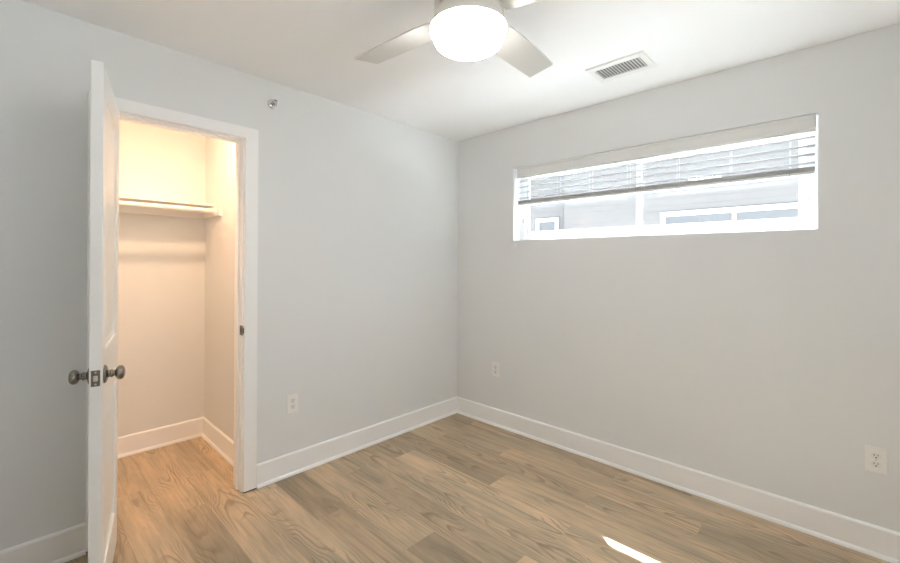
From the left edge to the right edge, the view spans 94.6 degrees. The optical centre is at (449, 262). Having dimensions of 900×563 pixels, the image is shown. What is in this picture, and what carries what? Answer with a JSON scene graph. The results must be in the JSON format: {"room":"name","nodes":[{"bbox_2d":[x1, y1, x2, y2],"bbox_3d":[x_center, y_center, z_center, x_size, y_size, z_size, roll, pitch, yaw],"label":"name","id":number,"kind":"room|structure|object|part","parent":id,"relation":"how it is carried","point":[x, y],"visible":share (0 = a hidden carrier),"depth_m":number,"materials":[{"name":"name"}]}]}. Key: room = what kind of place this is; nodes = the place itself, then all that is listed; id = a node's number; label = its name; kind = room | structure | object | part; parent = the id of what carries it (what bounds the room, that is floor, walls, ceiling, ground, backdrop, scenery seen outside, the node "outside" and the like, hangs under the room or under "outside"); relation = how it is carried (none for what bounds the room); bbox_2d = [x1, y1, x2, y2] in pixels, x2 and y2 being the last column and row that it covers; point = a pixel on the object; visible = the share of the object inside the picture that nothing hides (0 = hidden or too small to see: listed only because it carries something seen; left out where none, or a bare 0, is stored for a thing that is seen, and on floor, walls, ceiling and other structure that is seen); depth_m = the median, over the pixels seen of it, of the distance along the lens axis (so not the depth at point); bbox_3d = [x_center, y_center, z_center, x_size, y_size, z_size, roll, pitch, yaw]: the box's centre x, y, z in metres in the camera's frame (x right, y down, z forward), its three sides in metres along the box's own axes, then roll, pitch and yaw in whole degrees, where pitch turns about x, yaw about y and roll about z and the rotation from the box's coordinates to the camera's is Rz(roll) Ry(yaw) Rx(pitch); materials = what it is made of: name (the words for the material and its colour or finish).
{"room":"empty bedroom","nodes":[
{"label":"empty bedroom","id":0,"kind":"room"},
{"bbox_2d":[118,120,205,436],"bbox_3d":[-2.421,0.108,2.751,0.120,2.440,1.630,0,0,44],"label":"wall","id":1,"kind":"structure","parent":0,"point":[161,292],"depth_m":3.00,"materials":[{"name":"white paint"}]},
{"bbox_2d":[117,417,203,458],"bbox_3d":[-2.348,1.259,2.730,0.026,0.138,1.310,0,0,44],"label":"baseboard","id":2,"kind":"structure","parent":1,"relation":"attached to","point":[131,444],"depth_m":2.99,"materials":[{"name":"white paint"}]},
{"bbox_3d":[-2.343,1.318,2.725,0.012,0.019,1.310,0,0,44],"label":"shoe moulding","id":3,"kind":"part","parent":2,"relation":"part of","materials":[{"name":"white paint"}]},
{"bbox_2d":[119,195,221,218],"bbox_3d":[-2.209,-0.387,2.608,0.380,0.096,1.310,0,0,44],"label":"closet shelf","id":4,"kind":"object","parent":1,"relation":"attached to","point":[128,204],"visible":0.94,"depth_m":2.91,"materials":[{"name":"white wood"}]},
{"bbox_3d":[-2.148,-0.376,2.549,0.033,0.033,1.272,0,0,44],"label":"hanging rod","id":5,"kind":"part","parent":4,"relation":"part of","materials":[{"name":"white metal"}]},
{"bbox_2d":[204,137,234,440],"bbox_3d":[-1.516,0.114,2.933,0.940,2.440,0.120,0,0,44],"label":"wall","id":6,"kind":"structure","parent":0,"point":[220,154],"depth_m":2.97,"materials":[{"name":"white paint"}]},
{"bbox_2d":[201,417,233,465],"bbox_3d":[-1.569,1.264,2.875,0.926,0.138,0.026,0,0,44],"label":"baseboard","id":7,"kind":"structure","parent":6,"relation":"attached to","point":[211,434],"depth_m":2.94,"materials":[{"name":"white paint"}]},
{"bbox_3d":[-1.574,1.323,2.870,0.926,0.019,0.012,0,0,44],"label":"shoe moulding","id":8,"kind":"part","parent":7,"relation":"part of","materials":[{"name":"white paint"}]},
{"bbox_2d":[0,0,458,550],"bbox_3d":[-1.040,0.117,2.665,0.120,2.440,3.410,0,0,44],"label":"wall","id":9,"kind":"structure","parent":0,"point":[358,209],"depth_m":2.50,"materials":[{"name":"white paint"}]},
{"bbox_2d":[68,60,124,562],"bbox_3d":[-1.426,0.304,1.719,0.160,2.040,0.623,0,0,-34],"label":"door","id":10,"kind":"structure","parent":9,"relation":"in","point":[103,373],"depth_m":1.50,"materials":[{"name":"white paint"}]},
{"bbox_3d":[-1.330,0.410,1.491,0.062,0.066,0.066,0,0,-34],"label":"handle","id":11,"kind":"part","parent":10,"relation":"part of","materials":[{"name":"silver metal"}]},
{"bbox_3d":[-1.255,0.410,1.469,0.025,0.057,0.002,0,0,-34],"label":"latch plate","id":12,"kind":"part","parent":10,"relation":"part of","materials":[{"name":"silver metal"}]},
{"bbox_3d":[-1.249,0.410,1.546,0.062,0.066,0.066,0,0,-34],"label":"handle","id":13,"kind":"part","parent":10,"relation":"part of","materials":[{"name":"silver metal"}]},
{"bbox_2d":[86,91,258,552],"bbox_3d":[-1.454,0.274,2.228,0.160,2.120,0.762,0,0,44],"label":"trim","id":14,"kind":"structure","parent":9,"relation":"attached to","point":[246,140],"depth_m":2.41,"materials":[{"name":"white paint"}]},
{"bbox_2d":[0,396,456,562],"bbox_3d":[-1.049,1.267,2.557,0.026,0.138,3.250,0,0,44],"label":"baseboard","id":15,"kind":"structure","parent":9,"relation":"attached to","point":[65,545],"depth_m":2.63,"materials":[{"name":"white paint"}]},
{"bbox_2d":[267,99,277,108],"bbox_3d":[-1.063,-0.966,2.506,0.056,0.058,0.058,0,0,44],"label":"sprinkler head","id":16,"kind":"object","parent":9,"relation":"attached to","point":[272,104],"visible":1,"depth_m":2.51},
{"bbox_2d":[287,393,297,413],"bbox_3d":[-0.994,0.890,2.624,0.008,0.118,0.074,0,0,44],"label":"electrical outlet","id":17,"kind":"object","parent":9,"relation":"attached to","point":[292,399],"visible":1,"depth_m":2.62,"materials":[{"name":"white plastic"}]},
{"bbox_2d":[20,0,899,140],"bbox_3d":[-0.218,-1.159,1.808,4.600,0.120,3.530,0,0,44],"label":"ceiling","id":18,"kind":"structure","parent":0,"point":[309,46],"depth_m":2.05,"materials":[{"name":"white paint"}]},
{"bbox_2d":[354,0,552,76],"bbox_3d":[0.068,-0.936,1.515,0.903,0.321,0.903,0,0,-6],"label":"ceiling fan","id":19,"kind":"object","parent":18,"relation":"hanging from","point":[462,30],"visible":1,"depth_m":1.49,"materials":[{"name":"white"}]},
{"bbox_3d":[-0.207,-0.912,1.739,0.453,0.032,0.140,0,0,39],"label":"blade","id":20,"kind":"part","parent":19,"relation":"part of","materials":[{"name":"grey"}]},
{"bbox_3d":[0.067,-0.813,1.515,0.277,0.074,0.277,0,0,44],"label":"lamp shade","id":21,"kind":"part","parent":19,"relation":"part of","materials":[{"name":"white glass"}]},
{"bbox_3d":[0.190,-0.914,1.416,0.115,0.028,0.060,0,0,39],"label":"blade arm","id":22,"kind":"part","parent":19,"relation":"part of","materials":[{"name":"white"}]},
{"bbox_3d":[0.342,-0.909,1.291,0.453,0.032,0.140,0,0,39],"label":"blade","id":23,"kind":"part","parent":19,"relation":"part of","materials":[{"name":"grey"}]},
{"bbox_3d":[0.291,-0.909,1.790,0.140,0.032,0.453,0,0,39],"label":"blade","id":24,"kind":"part","parent":19,"relation":"part of","materials":[{"name":"grey"}]},
{"bbox_2d":[585,50,657,82],"bbox_3d":[0.955,-1.087,2.320,0.316,0.009,0.224,0,0,44],"label":"ceiling vent","id":25,"kind":"object","parent":18,"relation":"in","point":[639,61],"visible":1,"depth_m":2.31,"materials":[{"name":"white metal"}]},
{"bbox_2d":[65,413,889,562],"bbox_3d":[-0.258,1.341,1.783,4.460,0.001,3.320,0,0,44],"label":"floor","id":26,"kind":"structure","parent":0,"point":[455,488],"depth_m":2.23,"materials":[{"name":"wood"}]},
{"bbox_2d":[457,23,899,532],"bbox_3d":[1.319,0.131,2.663,3.300,2.440,0.160,0,0,44],"label":"wall","id":27,"kind":"structure","parent":0,"point":[768,361],"depth_m":2.35,"materials":[{"name":"white paint"}]},
{"bbox_2d":[492,362,498,376],"bbox_3d":[0.378,0.884,3.438,0.074,0.118,0.008,0,0,44],"label":"electrical outlet","id":28,"kind":"object","parent":27,"relation":"attached to","point":[495,366],"visible":1,"depth_m":3.44,"materials":[{"name":"white plastic"}]},
{"bbox_2d":[520,118,817,239],"bbox_3d":[1.253,-0.462,2.783,1.833,0.581,0.064,0,0,44],"label":"window","id":29,"kind":"structure","parent":27,"relation":"in","point":[807,218],"depth_m":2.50,"materials":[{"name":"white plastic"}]},
{"bbox_3d":[0.946,-0.464,3.062,0.898,0.491,0.020,0,0,44],"label":"sash","id":30,"kind":"part","parent":29,"relation":"part of","materials":[{"name":"white plastic"}]},
{"bbox_2d":[514,114,816,246],"bbox_3d":[1.190,-0.435,2.711,1.802,0.631,0.076,0,0,44],"label":"window blind","id":31,"kind":"object","parent":29,"relation":"attached to","point":[807,123],"visible":1,"depth_m":2.49,"materials":[{"name":"white plastic"}]},
{"bbox_3d":[1.203,-0.457,2.714,1.781,0.016,0.050,0,0,44],"label":"rail","id":32,"kind":"part","parent":31,"relation":"part of","materials":[{"name":"white plastic"}]},
{"bbox_3d":[1.574,-0.460,2.498,0.869,0.491,0.020,0,0,44],"label":"sash","id":33,"kind":"part","parent":29,"relation":"part of","materials":[{"name":"white plastic"}]},
{"bbox_2d":[457,397,899,562],"bbox_3d":[1.253,1.282,2.591,3.286,0.138,0.026,0,0,44],"label":"baseboard","id":34,"kind":"structure","parent":27,"relation":"attached to","point":[866,538],"depth_m":2.35,"materials":[{"name":"white paint"}]},
{"bbox_2d":[865,445,887,474],"bbox_3d":[1.972,0.913,1.921,0.074,0.118,0.008,0,0,44],"label":"electrical outlet","id":35,"kind":"object","parent":27,"relation":"attached to","point":[876,459],"visible":1,"depth_m":1.92,"materials":[{"name":"white plastic"}]},
{"bbox_2d":[871,452,880,459],"bbox_3d":[1.971,0.894,1.919,0.034,0.028,0.003,0,0,44],"label":"receptacle","id":36,"kind":"object","parent":35,"relation":"attached to","point":[874,455],"depth_m":1.92,"materials":[{"name":"grey plastic"}]},
{"bbox_2d":[871,461,880,467],"bbox_3d":[1.970,0.933,1.919,0.034,0.028,0.003,0,0,44],"label":"receptacle","id":37,"kind":"object","parent":35,"relation":"attached to","point":[874,464],"depth_m":1.92,"materials":[{"name":"grey plastic"}]}
]}

